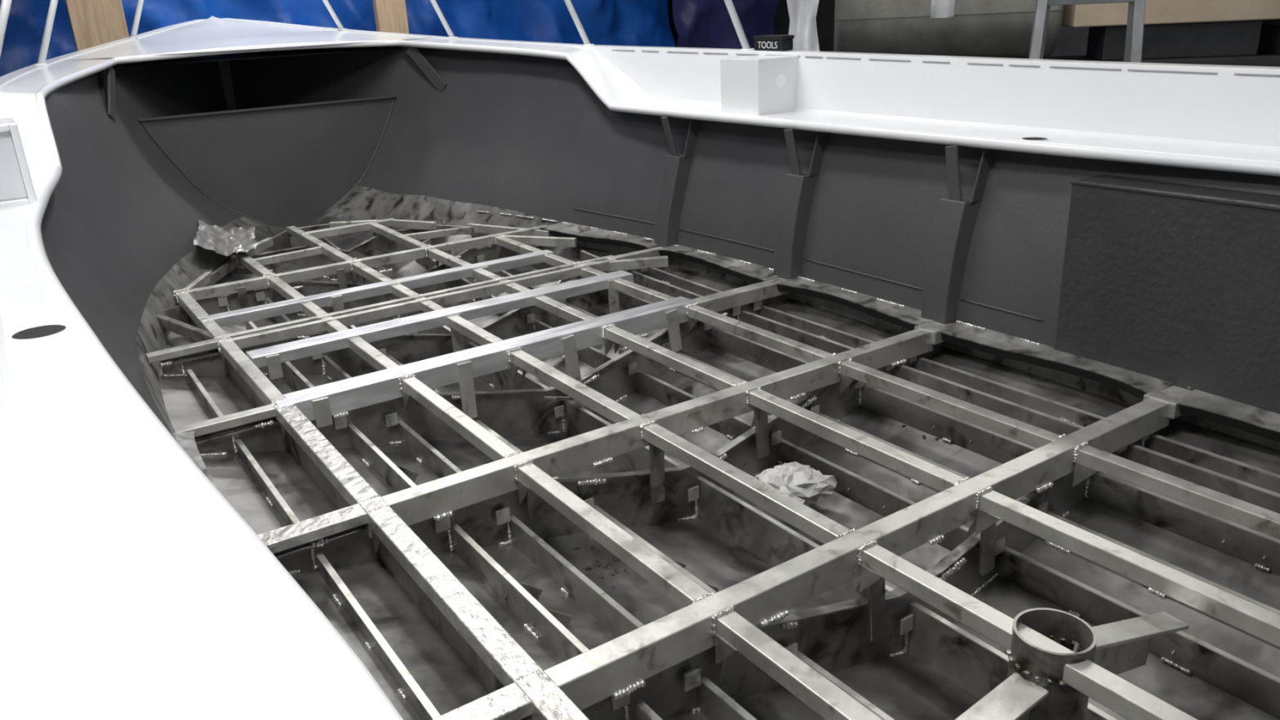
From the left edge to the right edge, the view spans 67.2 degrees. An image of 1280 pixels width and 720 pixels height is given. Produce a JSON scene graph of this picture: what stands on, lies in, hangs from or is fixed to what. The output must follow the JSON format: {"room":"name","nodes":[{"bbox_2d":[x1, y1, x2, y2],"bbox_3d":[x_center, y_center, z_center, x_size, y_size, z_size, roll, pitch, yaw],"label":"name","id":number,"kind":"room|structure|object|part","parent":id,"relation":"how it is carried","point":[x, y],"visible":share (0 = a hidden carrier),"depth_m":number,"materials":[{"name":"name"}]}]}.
{"room":"boat building workshop","nodes":[
{"label":"boat building workshop","id":0,"kind":"room"},
{"bbox_2d":[667,0,678,47],"bbox_3d":[-4.511,-4.111,11.260,16.000,5.250,0.100,-16,24,-31],"label":"wall","id":1,"kind":"structure","parent":0,"point":[673,28],"depth_m":14.44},
{"bbox_2d":[773,0,1279,66],"bbox_3d":[7.249,-3.513,8.080,0.100,5.250,18.400,-16,24,-31],"label":"wall","id":2,"kind":"structure","parent":0,"point":[1072,41],"depth_m":14.40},
{"bbox_3d":[0.527,-4.211,3.111,16.000,0.100,18.500,-16,24,-31],"label":"ceiling","id":3,"kind":"structure","parent":0,"visible":0},
{"bbox_2d":[786,0,819,51],"bbox_3d":[1.175,-3.740,6.847,0.340,3.363,0.178,1,21,11],"label":"plastic film","id":4,"kind":"object","parent":3,"relation":"hanging from","point":[802,13],"visible":0.52,"depth_m":7.30,"materials":[{"name":"white plastic"}]},
{"bbox_2d":[930,0,955,17],"bbox_3d":[2.091,-3.828,6.391,0.171,2.938,0.142,12,25,35],"label":"plastic film","id":5,"kind":"object","parent":3,"relation":"hanging from","point":[939,8],"visible":1,"depth_m":6.86,"materials":[{"name":"white plastic"}]},
{"bbox_3d":[0.771,0.805,4.957,16.000,0.100,18.500,-16,24,-31],"label":"floor","id":6,"kind":"structure","parent":0,"visible":0},
{"bbox_2d":[64,0,128,51],"bbox_3d":[-4.900,-3.114,8.672,0.440,5.200,0.150,-16,24,-31],"label":"wooden post","id":7,"kind":"object","parent":6,"relation":"on","point":[93,23],"visible":0.2,"depth_m":8.63,"materials":[{"name":"brown wood"}]},
{"bbox_2d":[0,0,675,76],"bbox_3d":[-4.775,-3.389,9.477,12.601,5.150,0.400,-16,24,-31],"label":"tarp","id":8,"kind":"object","parent":6,"relation":"on","point":[639,23],"visible":0.12,"depth_m":10.87,"materials":[{"name":"blue plastic"}]},
{"bbox_2d":[372,0,408,34],"bbox_3d":[-2.635,-3.742,10.081,0.320,5.200,0.150,-16,24,-31],"label":"wooden post","id":9,"kind":"object","parent":6,"relation":"on","point":[390,15],"visible":0.2,"depth_m":10.06,"materials":[{"name":"brown wood"}]},
{"bbox_2d":[672,0,778,48],"bbox_3d":[1.161,-4.834,12.620,1.716,5.150,0.331,-14,23,-27],"label":"tarp","id":10,"kind":"object","parent":6,"relation":"on","point":[699,24],"visible":0.21,"depth_m":12.70,"materials":[{"name":"blue plastic"}]},
{"bbox_2d":[1028,0,1145,62],"bbox_3d":[2.367,-1.056,5.272,0.735,3.035,0.929,6,22,22],"label":"stepladder","id":11,"kind":"object","parent":6,"relation":"on","point":[1136,8],"visible":0.06,"depth_m":5.04,"materials":[{"name":"metal"}]},
{"bbox_2d":[1043,52,1279,66],"bbox_3d":[3.515,-1.560,8.150,4.600,1.880,1.000,1,21,11],"label":"workbench","id":12,"kind":"object","parent":6,"relation":"on","point":[1261,59],"visible":0.02,"depth_m":7.22,"materials":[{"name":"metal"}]},
{"bbox_2d":[834,0,1063,58],"bbox_3d":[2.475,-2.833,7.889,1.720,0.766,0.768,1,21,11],"label":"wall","id":13,"kind":"structure","parent":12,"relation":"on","point":[997,28],"depth_m":7.62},
{"bbox_2d":[1061,0,1279,61],"bbox_3d":[4.569,-2.792,7.461,2.375,0.810,0.700,1,21,11],"label":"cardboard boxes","id":14,"kind":"object","parent":12,"relation":"on","point":[1172,28],"visible":0.94,"depth_m":7.34,"materials":[{"name":"cardboard"}]},
{"label":"outside","id":15,"kind":"structure","parent":0,"visible":0},
{"bbox_2d":[0,0,1279,719],"bbox_3d":[-0.662,-0.852,3.827,3.550,2.297,9.600,-16,24,-31],"label":"fishing boat","id":16,"kind":"object","parent":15,"point":[345,374],"visible":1,"depth_m":3.12,"materials":[{"name":"grey paint"}]},
{"bbox_3d":[-2.033,-2.178,5.591,3.292,0.903,4.429,-16,24,-31],"label":"bow rail","id":17,"kind":"part","parent":16,"relation":"part of","materials":[{"name":"white metal"}]},
{"bbox_3d":[0.291,0.245,2.772,2.660,0.035,6.030,-16,24,-31],"label":"chine margin plate","id":18,"kind":"part","parent":16,"relation":"part of","materials":[{"name":"metal"}]},
{"bbox_2d":[753,35,794,51],"bbox_3d":[0.654,-1.552,4.712,0.081,0.070,0.210,-16,24,-31],"label":"box","id":19,"kind":"object","parent":16,"relation":"on","point":[762,42],"visible":1,"depth_m":4.66,"materials":[{"name":"plastic"}]},
{"bbox_2d":[758,461,837,503],"bbox_3d":[0.479,0.396,3.033,0.264,0.103,0.200,-16,24,-31],"label":"rag","id":20,"kind":"object","parent":16,"relation":"on","point":[802,483],"visible":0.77,"depth_m":3.00,"materials":[{"name":"white fabric"}]},
{"bbox_3d":[2.329,0.065,2.121,0.180,0.603,2.985,-16,24,-31],"label":"fuel tank casing","id":21,"kind":"part","parent":16,"relation":"part of","materials":[{"name":"grey paint"}]}
]}

